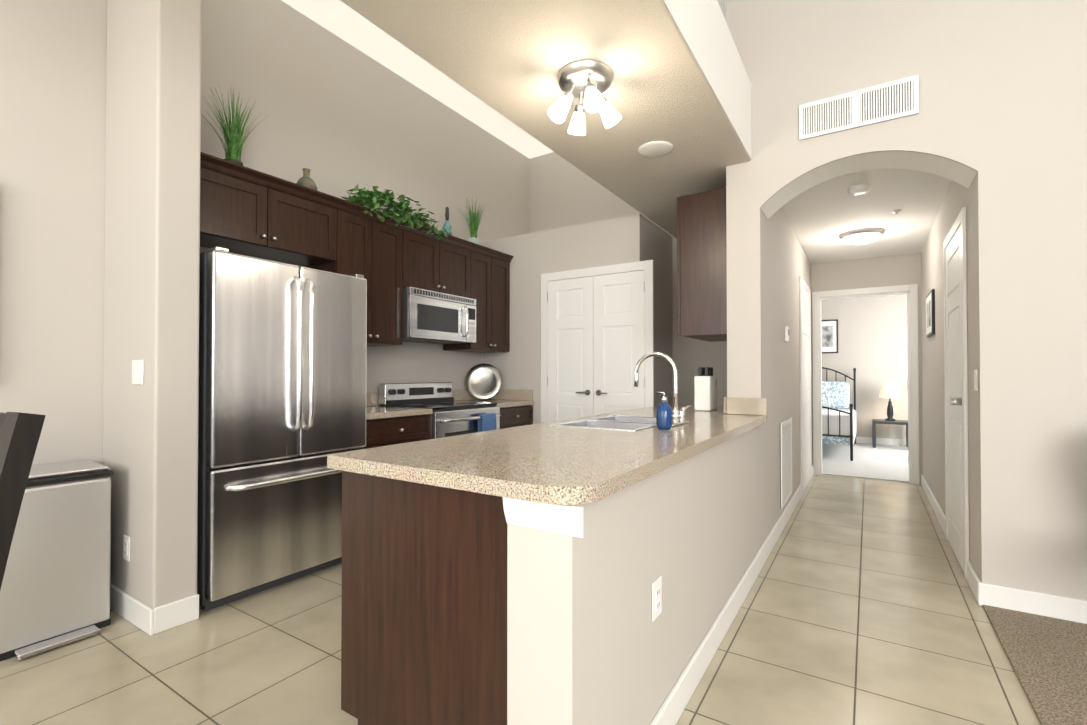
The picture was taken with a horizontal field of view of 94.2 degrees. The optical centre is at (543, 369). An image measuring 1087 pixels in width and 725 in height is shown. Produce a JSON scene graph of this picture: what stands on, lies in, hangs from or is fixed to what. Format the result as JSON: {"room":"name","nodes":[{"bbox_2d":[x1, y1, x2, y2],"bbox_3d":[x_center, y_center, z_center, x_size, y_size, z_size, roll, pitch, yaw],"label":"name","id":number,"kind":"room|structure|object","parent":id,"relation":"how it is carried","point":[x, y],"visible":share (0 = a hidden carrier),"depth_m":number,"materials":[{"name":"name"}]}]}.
{"room":"kitchen","nodes":[
{"label":"kitchen","id":0,"kind":"room"},
{"bbox_2d":[103,0,201,608],"bbox_3d":[-1.966,-0.664,2.528,0.640,3.700,0.180,0,-1,33],"label":"column","id":1,"kind":"structure","parent":0,"point":[152,231],"depth_m":2.37,"materials":[{"name":"grey paint"}]},
{"bbox_2d":[123,535,130,561],"bbox_3d":[-1.993,0.855,2.415,0.075,0.115,0.008,0,-1,33],"label":"outlet","id":2,"kind":"object","parent":1,"relation":"attached to","point":[127,548],"visible":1,"depth_m":2.41,"materials":[{"name":"white plastic"}]},
{"bbox_2d":[110,584,161,635],"bbox_3d":[-1.999,1.128,2.416,0.626,0.115,0.020,0,-1,33],"label":"baseboard","id":3,"kind":"structure","parent":1,"relation":"attached to","point":[150,621],"depth_m":2.32,"materials":[{"name":"white wood"}]},
{"bbox_2d":[132,360,143,384],"bbox_3d":[-1.901,0.015,2.364,0.124,0.115,0.009,0,-1,33],"label":"light switch","id":4,"kind":"object","parent":1,"relation":"attached to","point":[137,372],"visible":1,"depth_m":2.35,"materials":[{"name":"white plastic"}]},
{"bbox_2d":[0,0,529,464],"bbox_3d":[-2.400,-0.663,2.557,0.120,3.700,8.320,0,-1,33],"label":"wall","id":5,"kind":"structure","parent":0,"point":[340,115],"depth_m":3.04,"materials":[{"name":"grey paint"}]},
{"bbox_2d":[200,152,339,267],"bbox_3d":[-1.780,-0.934,3.089,0.341,0.412,0.928,0,-1,33],"label":"upper cabinet","id":6,"kind":"object","parent":5,"relation":"attached to","point":[244,210],"depth_m":3.00,"materials":[{"name":"brown wood"}]},
{"bbox_2d":[201,87,264,165],"bbox_3d":[-1.835,-1.402,2.953,0.386,0.519,0.380,0,-1,33],"label":"grass plant","id":7,"kind":"object","parent":6,"relation":"on","point":[232,151],"visible":0.81,"depth_m":2.95,"materials":[{"name":"green plant"}]},
{"bbox_2d":[296,168,317,189],"bbox_3d":[-1.572,-1.231,3.351,0.136,0.185,0.136,0,-1,33],"label":"ceramic vase","id":8,"kind":"object","parent":6,"relation":"on","point":[305,180],"visible":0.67,"depth_m":3.31,"materials":[{"name":"ceramic"}]},
{"bbox_2d":[311,200,403,345],"bbox_3d":[-1.374,-0.660,3.717,0.341,0.947,0.568,0,-1,33],"label":"upper cabinet","id":9,"kind":"object","parent":5,"relation":"attached to","point":[370,247],"depth_m":3.66,"materials":[{"name":"brown wood"}]},
{"bbox_2d":[342,183,449,238],"bbox_3d":[-1.135,-1.232,3.921,0.430,0.393,0.902,0,-1,33],"label":"ivy","id":10,"kind":"object","parent":9,"relation":"on","point":[373,200],"visible":0.73,"depth_m":3.85,"materials":[{"name":"green plant"}]},
{"bbox_2d":[366,389,479,404],"bbox_3d":[-1.138,0.243,4.371,0.020,0.104,1.945,0,-1,33],"label":"backsplash","id":11,"kind":"structure","parent":5,"relation":"attached to","point":[459,395],"depth_m":4.84,"materials":[{"name":"beige stone"}]},
{"bbox_2d":[404,221,471,297],"bbox_3d":[-1.007,-0.879,4.289,0.341,0.497,0.783,0,-1,33],"label":"upper cabinet","id":12,"kind":"object","parent":5,"relation":"attached to","point":[444,264],"depth_m":4.17,"materials":[{"name":"brown wood"}]},
{"bbox_2d":[402,287,475,343],"bbox_3d":[-0.955,-0.429,4.250,0.464,0.388,0.771,0,-1,33],"label":"over-the-range microwave","id":13,"kind":"object","parent":12,"relation":"attached to","point":[431,317],"visible":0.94,"depth_m":4.08,"materials":[{"name":"grey metal"}]},
{"bbox_2d":[443,207,451,234],"bbox_3d":[-0.852,-1.282,4.470,0.104,0.312,0.104,0,-1,33],"label":"vase","id":14,"kind":"object","parent":12,"relation":"on","point":[447,227],"visible":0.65,"depth_m":4.45,"materials":[{"name":"ceramic"}]},
{"bbox_2d":[443,244,511,352],"bbox_3d":[-0.636,-0.647,4.863,0.341,0.947,0.583,0,-1,33],"label":"upper cabinet","id":15,"kind":"object","parent":5,"relation":"attached to","point":[490,268],"depth_m":4.76,"materials":[{"name":"brown wood"}]},
{"bbox_2d":[456,198,488,244],"bbox_3d":[-0.659,-1.378,4.797,0.366,0.510,0.393,0,-1,33],"label":"grass plant","id":16,"kind":"object","parent":15,"relation":"on","point":[473,222],"visible":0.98,"depth_m":4.77,"materials":[{"name":"green plant"}]},
{"bbox_2d":[281,0,725,158],"bbox_3d":[1.250,-2.589,0.229,8.800,0.100,8.320,0,-1,33],"label":"ceiling","id":17,"kind":"structure","parent":0,"point":[347,23],"depth_m":4.17,"materials":[{"name":"white paint"}]},
{"bbox_2d":[0,475,1040,724],"bbox_3d":[1.681,1.194,0.951,8.900,0.050,10.070,0,-1,33],"label":"floor","id":18,"kind":"structure","parent":0,"point":[860,605],"depth_m":2.10,"materials":[{"name":"beige tile"}]},
{"bbox_2d":[0,412,45,589],"bbox_3d":[-1.428,0.630,0.912,0.540,1.083,0.592,0,-1,20],"label":"dining chair","id":19,"kind":"object","parent":18,"relation":"on","point":[20,432],"visible":1,"depth_m":1.05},
{"bbox_2d":[0,460,113,660],"bbox_3d":[-2.229,0.816,2.265,0.445,0.734,0.388,0,-1,33],"label":"step trash can","id":20,"kind":"object","parent":18,"relation":"on","point":[55,590],"visible":0.96,"depth_m":2.19,"materials":[{"name":"silver metal"}]},
{"bbox_2d":[197,246,366,610],"bbox_3d":[-1.604,0.298,2.969,0.737,1.784,0.900,0,-1,33],"label":"fridge","id":21,"kind":"object","parent":18,"relation":"on","point":[282,375],"visible":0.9,"depth_m":2.68,"materials":[{"name":"grey metal"}]},
{"bbox_2d":[360,413,431,448],"bbox_3d":[-1.249,0.764,3.637,0.622,0.867,0.592,0,-1,33],"label":"base cabinet","id":22,"kind":"object","parent":18,"relation":"on","point":[387,425],"depth_m":3.46,"materials":[{"name":"brown wood"}]},
{"bbox_2d":[366,405,431,420],"bbox_3d":[-1.244,0.308,3.637,0.636,0.040,0.598,0,-1,33],"label":"countertop","id":23,"kind":"structure","parent":22,"relation":"on","point":[373,412],"depth_m":3.52,"materials":[{"name":"beige stone"}]},
{"bbox_2d":[378,382,500,438],"bbox_3d":[-0.817,0.659,4.179,0.711,1.089,0.775,0,-1,33],"label":"range","id":24,"kind":"object","parent":18,"relation":"on","point":[449,415],"visible":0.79,"depth_m":4.08,"materials":[{"name":"grey metal"}]},
{"bbox_2d":[496,405,532,428],"bbox_3d":[-0.511,0.776,4.783,0.622,0.867,0.560,0,-1,33],"label":"base cabinet","id":25,"kind":"object","parent":18,"relation":"on","point":[522,415],"depth_m":4.63,"materials":[{"name":"brown wood"}]},
{"bbox_2d":[460,399,533,408],"bbox_3d":[-0.506,0.321,4.783,0.636,0.040,0.566,0,-1,33],"label":"countertop","id":26,"kind":"structure","parent":25,"relation":"on","point":[503,404],"depth_m":4.63,"materials":[{"name":"beige stone"}]},
{"bbox_2d":[465,363,501,399],"bbox_3d":[-0.580,0.117,4.892,0.300,0.349,0.218,0,-1,33],"label":"charger plate","id":27,"kind":"object","parent":26,"relation":"on","point":[483,381],"visible":1,"depth_m":4.90,"materials":[{"name":"grey metal"}]},
{"bbox_2d":[327,397,766,724],"bbox_3d":[0.573,0.680,2.680,0.900,1.014,3.230,0,-1,33],"label":"kitchen counter","id":28,"kind":"object","parent":18,"relation":"on","point":[424,590],"visible":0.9,"depth_m":1.43,"materials":[{"name":"beige stone"}]},
{"bbox_2d":[634,352,690,426],"bbox_3d":[0.581,0.093,2.581,0.252,0.365,0.343,0,-1,33],"label":"gooseneck faucet","id":29,"kind":"object","parent":28,"relation":"on","point":[678,417],"visible":0.83,"depth_m":2.54,"materials":[{"name":"silver metal"}]},
{"bbox_2d":[655,392,671,429],"bbox_3d":[0.551,0.188,2.313,0.076,0.169,0.072,0,-1,33],"label":"soap dispenser","id":30,"kind":"object","parent":28,"relation":"on","point":[664,415],"visible":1,"depth_m":2.29,"materials":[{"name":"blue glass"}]},
{"bbox_2d":[694,367,716,410],"bbox_3d":[1.142,0.137,3.551,0.110,0.298,0.200,0,-1,33],"label":"knife block","id":31,"kind":"object","parent":28,"relation":"on","point":[705,389],"visible":1,"depth_m":3.48,"materials":[{"name":"white plastic"}]},
{"bbox_2d":[983,605,1086,724],"bbox_3d":[2.450,1.136,-1.577,4.870,0.012,6.650,0,-1,33],"label":"carpet floor","id":32,"kind":"structure","parent":18,"relation":"on","point":[1047,656],"depth_m":2.04,"materials":[{"name":"beige carpet"}]},
{"bbox_2d":[341,0,751,238],"bbox_3d":[-0.493,-1.557,1.268,0.973,0.480,8.200,0,-1,33],"label":"soffit","id":33,"kind":"structure","parent":0,"point":[681,83],"depth_m":2.29,"materials":[{"name":"beige paint"}]},
{"bbox_2d":[548,60,621,135],"bbox_3d":[0.185,-1.198,2.255,0.267,0.214,0.267,0,-1,33],"label":"ceiling spotlights","id":34,"kind":"object","parent":33,"relation":"attached to","point":[589,81],"visible":1,"depth_m":2.21,"materials":[{"name":"silver metal"}]},
{"bbox_2d":[638,141,672,156],"bbox_3d":[0.659,-1.292,2.974,0.204,0.011,0.204,0,-1,33],"label":"vent","id":35,"kind":"object","parent":33,"relation":"attached to","point":[654,148],"visible":1,"depth_m":2.95,"materials":[{"name":"white plastic"}]},
{"bbox_2d":[483,213,672,423],"bbox_3d":[0.326,-0.051,5.095,1.710,2.530,0.850,0,-1,33],"label":"wall","id":36,"kind":"structure","parent":0,"point":[625,239],"depth_m":4.82,"materials":[{"name":"grey paint"}]},
{"bbox_2d":[488,389,531,400],"bbox_3d":[-0.357,0.250,5.010,0.600,0.104,0.020,0,-1,33],"label":"backsplash","id":37,"kind":"structure","parent":36,"relation":"attached to","point":[503,394],"depth_m":4.94,"materials":[{"name":"beige stone"}]},
{"bbox_2d":[541,260,653,422],"bbox_3d":[0.434,0.150,4.474,1.110,2.115,0.068,0,-1,33],"label":"door","id":38,"kind":"structure","parent":36,"relation":"in","point":[597,333],"depth_m":4.47,"materials":[{"name":"white wood"}]},
{"bbox_2d":[530,152,726,405],"bbox_3d":[0.955,-0.634,5.274,2.580,3.700,0.120,0,-1,33],"label":"wall","id":39,"kind":"structure","parent":0,"point":[564,192],"depth_m":5.49,"materials":[{"name":"grey paint"}]},
{"bbox_2d":[507,207,811,724],"bbox_3d":[1.509,-0.652,3.567,0.200,3.700,5.650,0,-1,33],"label":"wall","id":40,"kind":"structure","parent":0,"point":[589,642],"depth_m":1.50,"materials":[{"name":"grey paint"}]},
{"bbox_2d":[652,576,661,621],"bbox_3d":[0.350,0.706,1.557,0.008,0.115,0.075,0,-1,33],"label":"outlet","id":41,"kind":"object","parent":40,"relation":"attached to","point":[656,597],"visible":1,"depth_m":1.55,"materials":[{"name":"white plastic"}]},
{"bbox_2d":[677,188,726,341],"bbox_3d":[1.236,-0.692,3.630,0.321,0.940,0.742,0,-1,33],"label":"upper cabinet","id":42,"kind":"object","parent":40,"relation":"attached to","point":[701,270],"visible":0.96,"depth_m":3.32,"materials":[{"name":"brown wood"}]},
{"bbox_2d":[650,484,801,724],"bbox_3d":[1.263,1.134,2.965,0.016,0.115,4.436,0,-1,33],"label":"baseboard","id":43,"kind":"structure","parent":40,"relation":"attached to","point":[676,701],"depth_m":2.11,"materials":[{"name":"white wood"}]},
{"bbox_2d":[780,418,791,507],"bbox_3d":[1.917,0.717,3.986,0.013,0.630,0.580,0,-1,33],"label":"air vent","id":44,"kind":"object","parent":40,"relation":"in","point":[785,460],"visible":1,"depth_m":3.92,"materials":[{"name":"grey metal"}]},
{"bbox_2d":[785,326,788,341],"bbox_3d":[1.941,-0.277,4.022,0.025,0.120,0.090,0,-1,33],"label":"thermostat","id":45,"kind":"object","parent":40,"relation":"attached to","point":[786,334],"visible":1,"depth_m":3.99,"materials":[{"name":"white plastic"}]},
{"bbox_2d":[799,276,811,494],"bbox_3d":[2.719,0.161,5.235,0.018,2.110,0.920,0,-1,33],"label":"door","id":46,"kind":"structure","parent":40,"relation":"in","point":[805,384],"depth_m":5.15,"materials":[{"name":"white wood"}]},
{"bbox_2d":[821,295,907,438],"bbox_3d":[5.200,0.028,8.647,4.500,2.450,0.100,0,-1,33],"label":"wall","id":47,"kind":"structure","parent":0,"point":[872,342],"depth_m":8.42,"materials":[{"name":"grey paint"}]},
{"bbox_2d":[822,319,837,352],"bbox_3d":[4.922,-0.566,8.757,0.320,0.580,0.023,0,-1,33],"label":"framed picture","id":48,"kind":"object","parent":47,"relation":"attached to","point":[829,336],"visible":0.71,"depth_m":8.72,"materials":[{"name":"black plastic"}]},
{"bbox_2d":[856,437,905,445],"bbox_3d":[5.169,1.195,8.585,4.300,0.115,0.016,0,-1,33],"label":"baseboard","id":49,"kind":"structure","parent":47,"relation":"attached to","point":[886,441],"depth_m":8.30,"materials":[{"name":"white wood"}]},
{"bbox_2d":[811,253,922,484],"bbox_3d":[3.365,-0.153,5.798,4.300,2.750,0.120,0,-1,33],"label":"wall","id":50,"kind":"structure","parent":0,"point":[902,269],"depth_m":5.55,"materials":[{"name":"grey paint"}]},
{"bbox_2d":[812,284,918,484],"bbox_3d":[3.576,0.160,5.651,0.990,2.120,0.144,0,-1,33],"label":"trim","id":51,"kind":"structure","parent":50,"relation":"attached to","point":[911,291],"depth_m":5.48,"materials":[{"name":"white wood"}]},
{"bbox_2d":[782,168,951,300],"bbox_3d":[3.462,-1.376,5.963,4.500,0.300,6.520,0,-1,33],"label":"ceiling","id":52,"kind":"structure","parent":0,"point":[822,217],"depth_m":4.02,"materials":[{"name":"white paint"}]},
{"bbox_2d":[848,183,870,194],"bbox_3d":[2.171,-1.233,3.474,0.136,0.039,0.136,0,-1,33],"label":"smoke detector","id":53,"kind":"object","parent":52,"relation":"attached to","point":[860,189],"visible":1,"depth_m":3.44,"materials":[{"name":"white plastic"}]},
{"bbox_2d":[840,228,883,244],"bbox_3d":[2.902,-1.196,4.609,0.344,0.089,0.344,0,-1,33],"label":"light","id":54,"kind":"object","parent":52,"relation":"attached to","point":[861,236],"visible":1,"depth_m":4.51,"materials":[{"name":"white glass"}]},
{"bbox_2d":[726,0,1086,600],"bbox_3d":[3.808,-0.673,1.689,6.100,3.700,0.280,0,-1,33],"label":"wall","id":55,"kind":"structure","parent":0,"point":[996,126],"depth_m":2.53,"materials":[{"name":"grey paint"}]},
{"bbox_2d":[799,74,918,139],"bbox_3d":[1.756,-1.463,2.842,0.570,0.205,0.012,0,-1,33],"label":"air vent","id":56,"kind":"object","parent":55,"relation":"in","point":[892,100],"visible":1,"depth_m":2.83,"materials":[{"name":"grey metal"}]},
{"bbox_2d":[974,370,977,390],"bbox_3d":[2.243,0.057,2.623,0.009,0.110,0.070,0,-1,33],"label":"light switch","id":57,"kind":"object","parent":55,"relation":"attached to","point":[975,380],"visible":0.98,"depth_m":2.60,"materials":[{"name":"white plastic"}]},
{"bbox_2d":[974,577,1086,623],"bbox_3d":[4.240,1.115,1.218,4.886,0.115,0.020,0,-1,33],"label":"baseboard","id":58,"kind":"structure","parent":55,"relation":"attached to","point":[1065,608],"depth_m":2.43,"materials":[{"name":"white wood"}]},
{"bbox_2d":[921,181,971,563],"bbox_3d":[3.221,-0.172,4.024,0.120,2.750,3.020,0,-1,33],"label":"wall","id":59,"kind":"structure","parent":0,"point":[955,201],"depth_m":4.08,"materials":[{"name":"grey paint"}]},
{"bbox_2d":[926,289,934,337],"bbox_3d":[3.409,-0.483,4.454,0.023,0.380,0.500,0,-1,33],"label":"framed picture","id":60,"kind":"object","parent":59,"relation":"attached to","point":[930,314],"visible":1,"depth_m":4.32,"materials":[{"name":"black plastic"}]},
{"bbox_2d":[921,474,945,535],"bbox_3d":[3.427,1.150,4.454,0.016,0.115,2.050,0,-1,33],"label":"baseboard","id":61,"kind":"structure","parent":59,"relation":"attached to","point":[941,517],"depth_m":4.22,"materials":[{"name":"white wood"}]},
{"bbox_2d":[943,207,969,579],"bbox_3d":[2.607,0.139,3.238,0.064,2.110,0.880,0,-1,33],"label":"door","id":62,"kind":"structure","parent":59,"relation":"in","point":[956,388],"depth_m":3.13,"materials":[{"name":"white wood"}]},
{"bbox_2d":[967,561,977,594],"bbox_3d":[2.293,1.131,2.692,0.016,0.115,0.340,0,-1,33],"label":"baseboard","id":63,"kind":"structure","parent":59,"relation":"attached to","point":[971,573],"depth_m":2.73,"materials":[{"name":"white wood"}]},
{"label":"outside","id":64,"kind":"structure","parent":0,"visible":0},
{"bbox_2d":[822,443,908,482],"bbox_3d":[4.296,1.256,7.229,4.300,0.062,3.440,0,-1,33],"label":"floor","id":65,"kind":"structure","parent":64,"point":[884,462],"depth_m":6.68,"materials":[{"name":"white carpet"}]},
{"bbox_2d":[822,367,855,460],"bbox_3d":[4.200,0.591,7.881,1.150,1.281,2.048,0,-1,33],"label":"bed","id":66,"kind":"object","parent":65,"relation":"on","point":[838,422],"visible":0.35,"depth_m":6.94,"materials":[{"name":"grey"}]},
{"bbox_2d":[872,419,907,447],"bbox_3d":[5.510,1.024,8.008,0.500,0.417,0.440,0,-1,33],"label":"table","id":67,"kind":"object","parent":65,"relation":"on","point":[883,421],"visible":0.67,"depth_m":7.94,"materials":[{"name":"grey wood"}]},
{"bbox_2d":[879,381,900,420],"bbox_3d":[5.501,0.504,8.020,0.300,0.620,0.300,0,-1,33],"label":"light","id":68,"kind":"object","parent":67,"relation":"on","point":[889,389],"visible":1,"depth_m":7.96,"materials":[{"name":"white fabric"}]}
]}

